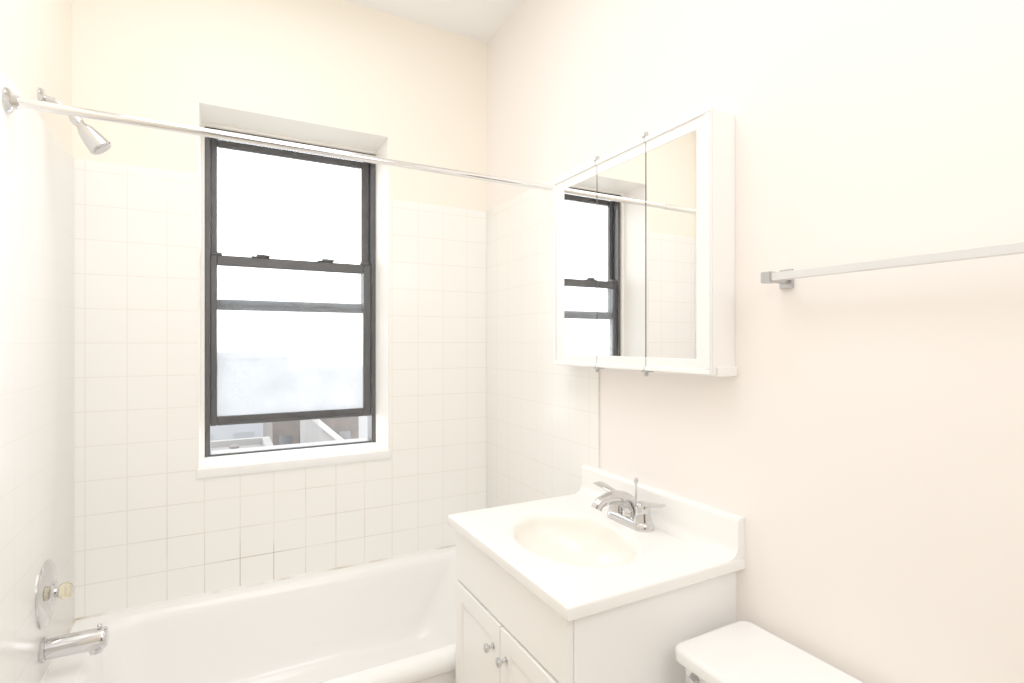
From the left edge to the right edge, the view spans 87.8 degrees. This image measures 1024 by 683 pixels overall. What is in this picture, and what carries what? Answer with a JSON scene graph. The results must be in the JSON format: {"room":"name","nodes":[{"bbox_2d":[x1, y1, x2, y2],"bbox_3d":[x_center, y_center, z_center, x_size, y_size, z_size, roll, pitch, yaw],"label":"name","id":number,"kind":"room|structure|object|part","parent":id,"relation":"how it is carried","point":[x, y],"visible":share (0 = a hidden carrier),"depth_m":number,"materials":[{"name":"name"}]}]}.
{"room":"bathroom","nodes":[
{"label":"bathroom","id":0,"kind":"room"},
{"bbox_2d":[0,0,73,682],"bbox_3d":[-0.835,-0.035,0.510,0.108,2.719,3.390,0,0,-28],"label":"wall","id":1,"kind":"structure","parent":0,"point":[37,160],"depth_m":1.37,"materials":[{"name":"beige paint"}]},
{"bbox_2d":[35,559,74,629],"bbox_3d":[-1.262,0.697,1.484,0.064,0.180,0.180,0,0,-28],"label":"shower valve","id":2,"kind":"object","parent":1,"relation":"attached to","point":[48,589],"visible":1,"depth_m":1.45,"materials":[{"name":"silver metal"}]},
{"bbox_3d":[-1.265,0.697,1.482,0.012,0.028,0.028,0,0,-28],"label":"stem","id":3,"kind":"part","parent":2,"relation":"part of","materials":[{"name":"silver metal"}]},
{"bbox_3d":[-1.250,0.697,1.491,0.031,0.047,0.047,0,0,-28],"label":"knob","id":4,"kind":"part","parent":2,"relation":"part of","materials":[{"name":"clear plastic"}]},
{"bbox_2d":[38,623,108,663],"bbox_3d":[-1.212,0.836,1.477,0.144,0.078,0.066,0,0,-28],"label":"tub spout","id":5,"kind":"object","parent":1,"relation":"attached to","point":[93,641],"visible":1,"depth_m":1.46,"materials":[{"name":"silver metal"}]},
{"bbox_2d":[37,87,111,154],"bbox_3d":[-1.223,-0.614,1.495,0.158,0.162,0.060,0,0,-28],"label":"shower","id":6,"kind":"object","parent":1,"relation":"attached to","point":[96,143],"visible":0.72,"depth_m":1.49,"materials":[{"name":"silver metal"}]},
{"bbox_3d":[-1.254,-0.646,1.478,0.085,0.062,0.016,0,0,-28],"label":"arm","id":7,"kind":"part","parent":6,"relation":"part of","materials":[{"name":"silver metal"}]},
{"bbox_2d":[2,87,552,191],"bbox_3d":[-0.488,-0.548,1.566,1.504,0.058,0.058,0,0,-28],"label":"shower curtain rod","id":8,"kind":"object","parent":1,"relation":"attached to","point":[11,102],"visible":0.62,"depth_m":1.41,"materials":[{"name":"silver metal"}]},
{"bbox_2d":[72,0,486,617],"bbox_3d":[-0.856,-0.035,2.249,1.520,2.719,0.308,0,0,-28],"label":"wall","id":9,"kind":"structure","parent":0,"point":[147,530],"depth_m":2.00,"materials":[{"name":"white tile"}]},
{"bbox_2d":[40,544,455,682],"bbox_3d":[-0.603,0.919,1.780,1.514,0.010,0.767,0,0,-28],"label":"trim","id":10,"kind":"structure","parent":9,"relation":"attached to","point":[295,576],"depth_m":1.96,"materials":[{"name":"white ceramic"}]},
{"bbox_2d":[197,101,390,478],"bbox_3d":[-0.899,-0.188,2.222,0.708,1.369,0.314,0,0,-28],"label":"window","id":11,"kind":"structure","parent":9,"relation":"in","point":[277,395],"depth_m":2.27,"materials":[{"name":"paint"}]},
{"bbox_3d":[-0.956,-0.484,2.341,0.644,0.708,0.026,0,0,-28],"label":"sash","id":12,"kind":"part","parent":11,"relation":"part of","materials":[{"name":"clear glass"}]},
{"bbox_3d":[-0.943,-0.003,2.306,0.594,0.622,0.004,0,0,-28],"label":"pane","id":13,"kind":"part","parent":11,"relation":"part of","materials":[{"name":"glass"}]},
{"bbox_3d":[-0.938,-0.005,2.308,0.644,0.694,0.026,0,0,-28],"label":"sash","id":14,"kind":"part","parent":11,"relation":"part of","materials":[{"name":"brown metal"}]},
{"bbox_3d":[-0.933,0.333,2.292,0.530,0.007,0.012,0,0,-28],"label":"lift rail","id":15,"kind":"part","parent":11,"relation":"part of","materials":[{"name":"brown metal"}]},
{"bbox_3d":[-0.879,0.480,2.185,0.708,0.034,0.229,0,0,-28],"label":"sill","id":16,"kind":"part","parent":11,"relation":"part of","materials":[{"name":"paint"}]},
{"bbox_2d":[344,0,523,41],"bbox_3d":[-0.125,-1.444,0.892,1.720,0.100,3.390,0,0,-28],"label":"ceiling","id":17,"kind":"structure","parent":0,"point":[480,20],"depth_m":2.25,"materials":[{"name":"paint"}]},
{"bbox_2d":[486,0,1023,682],"bbox_3d":[0.585,-0.035,1.274,0.108,2.719,3.390,0,0,-28],"label":"wall","id":18,"kind":"structure","parent":0,"point":[867,437],"depth_m":1.09,"materials":[{"name":"paint"}]},
{"bbox_3d":[0.083,0.158,2.101,0.008,1.525,0.842,0,0,-28],"label":"tile panel","id":19,"kind":"part","parent":18,"relation":"part of","materials":[{"name":"white tile"}]},
{"bbox_2d":[553,106,737,376],"bbox_3d":[0.337,-0.234,1.538,0.092,0.653,0.673,0,0,-28],"label":"medicine cabinet","id":20,"kind":"object","parent":18,"relation":"attached to","point":[644,231],"visible":1,"depth_m":1.39,"materials":[{"name":"paint"}]},
{"bbox_3d":[0.203,-0.234,1.711,0.020,0.623,0.233,0,0,-28],"label":"mirror door","id":21,"kind":"part","parent":20,"relation":"part of","materials":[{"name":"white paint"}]},
{"bbox_2d":[564,175,596,354],"bbox_3d":[0.215,-0.231,1.686,0.004,0.545,0.175,0,0,-28],"label":"mirror","id":22,"kind":"object","parent":20,"relation":"attached to","point":[580,194],"depth_m":1.68,"materials":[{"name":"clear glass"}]},
{"bbox_3d":[0.309,-0.234,1.514,0.020,0.623,0.208,0,0,-28],"label":"mirror door","id":23,"kind":"part","parent":20,"relation":"part of","materials":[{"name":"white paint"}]},
{"bbox_2d":[598,153,645,356],"bbox_3d":[0.308,-0.231,1.513,0.004,0.545,0.207,0,0,-28],"label":"mirror","id":24,"kind":"object","parent":20,"relation":"attached to","point":[621,182],"depth_m":1.50,"materials":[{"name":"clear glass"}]},
{"bbox_2d":[647,130,696,358],"bbox_3d":[0.401,-0.231,1.342,0.004,0.545,0.171,0,0,-28],"label":"mirror","id":25,"kind":"object","parent":20,"relation":"attached to","point":[671,160],"depth_m":1.33,"materials":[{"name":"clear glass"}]},
{"bbox_3d":[0.412,-0.234,1.323,0.020,0.623,0.216,0,0,-28],"label":"mirror door","id":26,"kind":"part","parent":20,"relation":"part of","materials":[{"name":"white paint"}]},
{"bbox_2d":[575,464,744,560],"bbox_3d":[0.378,0.460,1.508,0.050,0.093,0.617,0,0,-28],"label":"backsplash","id":27,"kind":"structure","parent":18,"relation":"attached to","point":[719,532],"depth_m":1.38,"materials":[{"name":"stone"}]},
{"bbox_2d":[761,241,1023,288],"bbox_3d":[0.704,-0.135,0.875,0.076,0.042,0.620,0,0,-28],"label":"towel bar","id":28,"kind":"object","parent":18,"relation":"attached to","point":[785,278],"visible":1,"depth_m":0.91,"materials":[{"name":"grey plastic"}]},
{"bbox_3d":[-0.125,1.375,0.892,1.720,0.100,3.390,0,0,-28],"label":"floor","id":29,"kind":"structure","parent":0,"visible":0},
{"bbox_2d":[43,546,458,682],"bbox_3d":[-0.600,1.123,1.774,1.503,0.404,0.770,0,0,-28],"label":"bathtub","id":30,"kind":"object","parent":29,"relation":"on","point":[393,620],"visible":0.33,"depth_m":1.96,"materials":[{"name":"white ceramic"}]},
{"bbox_2d":[456,530,736,682],"bbox_3d":[0.172,0.930,1.402,0.512,0.790,0.582,0,0,-28],"label":"vanity cabinet","id":31,"kind":"object","parent":29,"relation":"on","point":[505,633],"visible":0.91,"depth_m":1.18,"materials":[{"name":"white laminate"}]},
{"bbox_3d":[-0.090,0.949,1.424,0.018,0.512,0.283,0,0,-28],"label":"door","id":32,"kind":"part","parent":31,"relation":"part of","materials":[{"name":"white laminate"}]},
{"bbox_3d":[-0.058,0.757,1.317,0.027,0.023,0.023,0,0,-28],"label":"knob","id":33,"kind":"part","parent":31,"relation":"part of","materials":[{"name":"silver metal"}]},
{"bbox_3d":[-0.026,0.757,1.257,0.027,0.023,0.023,0,0,-28],"label":"knob","id":34,"kind":"part","parent":31,"relation":"part of","materials":[{"name":"silver metal"}]},
{"bbox_3d":[-0.021,0.616,1.298,0.016,0.138,0.574,0,0,-28],"label":"false drawer","id":35,"kind":"part","parent":31,"relation":"part of","materials":[{"name":"white laminate"}]},
{"bbox_3d":[0.046,0.949,1.171,0.018,0.512,0.283,0,0,-28],"label":"door","id":36,"kind":"part","parent":31,"relation":"part of","materials":[{"name":"white laminate"}]},
{"bbox_2d":[448,464,745,621],"bbox_3d":[0.180,0.517,1.401,0.500,0.207,0.620,0,0,-28],"label":"sink","id":37,"kind":"object","parent":31,"relation":"in","point":[581,562],"visible":0.98,"depth_m":1.34,"materials":[{"name":"ceramic"}]},
{"bbox_2d":[513,515,637,566],"bbox_3d":[0.158,0.568,1.394,0.284,0.105,0.392,0,0,-28],"label":"basin","id":38,"kind":"object","parent":37,"relation":"in","point":[557,540],"depth_m":1.51,"materials":[{"name":"beige ceramic"}]},
{"bbox_2d":[591,477,665,531],"bbox_3d":[0.286,0.443,1.460,0.164,0.124,0.265,0,0,-28],"label":"sink faucet","id":39,"kind":"object","parent":37,"relation":"on","point":[624,508],"visible":1,"depth_m":1.44,"materials":[{"name":"silver metal"}]},
{"bbox_3d":[0.288,0.453,1.552,0.054,0.069,0.104,0,0,-28],"label":"handle","id":40,"kind":"part","parent":39,"relation":"part of","materials":[{"name":"silver metal"}]},
{"bbox_3d":[0.286,0.449,1.460,0.164,0.081,0.048,0,0,-28],"label":"spout","id":41,"kind":"part","parent":39,"relation":"part of","materials":[{"name":"silver metal"}]},
{"bbox_3d":[0.328,0.493,1.483,0.058,0.023,0.164,0,0,-28],"label":"plate","id":42,"kind":"part","parent":39,"relation":"part of","materials":[{"name":"silver metal"}]},
{"bbox_3d":[0.348,0.436,1.494,0.013,0.110,0.013,0,0,-28],"label":"lift rod","id":43,"kind":"part","parent":39,"relation":"part of","materials":[{"name":"silver metal"}]},
{"bbox_3d":[0.364,0.453,1.411,0.054,0.069,0.104,0,0,-28],"label":"handle","id":44,"kind":"part","parent":39,"relation":"part of","materials":[{"name":"silver metal"}]},
{"bbox_2d":[675,621,862,682],"bbox_3d":[0.338,0.981,0.853,0.705,0.688,0.476,0,0,-28],"label":"toilet","id":45,"kind":"object","parent":29,"relation":"on","point":[739,651],"visible":1,"depth_m":1.07,"materials":[{"name":"white ceramic"}]},
{"bbox_3d":[0.377,0.686,1.040,0.025,0.030,0.093,0,0,-28],"label":"flush lever","id":46,"kind":"part","parent":45,"relation":"part of","materials":[{"name":"silver metal"}]},
{"bbox_3d":[0.548,0.803,0.967,0.210,0.273,0.452,0,0,-28],"label":"tank","id":47,"kind":"part","parent":45,"relation":"part of","materials":[{"name":"white ceramic"}]},
{"label":"outside","id":48,"kind":"structure","parent":0,"visible":0},
{"bbox_3d":[-21.537,13.575,61.091,140.000,0.500,112.000,0,0,-28],"label":"ground","id":49,"kind":"structure","parent":48,"visible":0},
{"bbox_2d":[211,436,272,450],"bbox_3d":[-10.759,8.340,15.184,7.450,9.970,7.060,0,0,-28],"label":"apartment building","id":50,"kind":"structure","parent":49,"relation":"on","point":[256,441],"depth_m":19.21,"materials":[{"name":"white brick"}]},
{"bbox_2d":[211,351,366,440],"bbox_3d":[-14.717,6.975,32.395,19.200,12.700,5.400,0,0,-28],"label":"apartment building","id":51,"kind":"structure","parent":49,"relation":"on","point":[250,364],"depth_m":29.57,"materials":[{"name":"white"}]},
{"bbox_3d":[-14.860,2.775,29.496,1.000,1.500,0.070,0,0,-28],"label":"pane","id":52,"kind":"part","parent":51,"relation":"part of","materials":[{"name":"white glass"}]},
{"bbox_3d":[-14.860,5.775,29.496,1.000,1.500,0.070,0,0,-28],"label":"pane","id":53,"kind":"part","parent":51,"relation":"part of","materials":[{"name":"grey glass"}]},
{"bbox_3d":[-18.503,0.775,30.356,10.600,0.300,5.400,0,0,-28],"label":"cornice","id":54,"kind":"part","parent":51,"relation":"part of","materials":[{"name":"white"}]},
{"bbox_2d":[263,392,358,445],"bbox_3d":[-9.763,8.050,25.409,3.800,10.550,6.300,0,0,-28],"label":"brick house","id":55,"kind":"structure","parent":49,"relation":"on","point":[285,432],"depth_m":23.09,"materials":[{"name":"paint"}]},
{"bbox_3d":[-9.448,4.500,22.188,0.500,1.150,0.070,0,0,-28],"label":"pane","id":56,"kind":"part","parent":55,"relation":"part of","materials":[{"name":"grey glass"}]},
{"bbox_3d":[-9.763,2.900,25.409,3.800,0.250,6.300,0,0,-28],"label":"cornice","id":57,"kind":"part","parent":55,"relation":"part of","materials":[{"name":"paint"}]},
{"bbox_3d":[-7.335,4.500,23.326,0.500,1.150,0.070,0,0,-28],"label":"pane","id":58,"kind":"part","parent":55,"relation":"part of","materials":[{"name":"grey glass"}]},
{"bbox_2d":[300,419,343,442],"bbox_3d":[-6.123,7.825,19.134,2.460,11.000,5.900,0,0,-28],"label":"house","id":59,"kind":"structure","parent":49,"relation":"on","point":[315,430],"depth_m":17.46,"materials":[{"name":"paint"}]}
]}

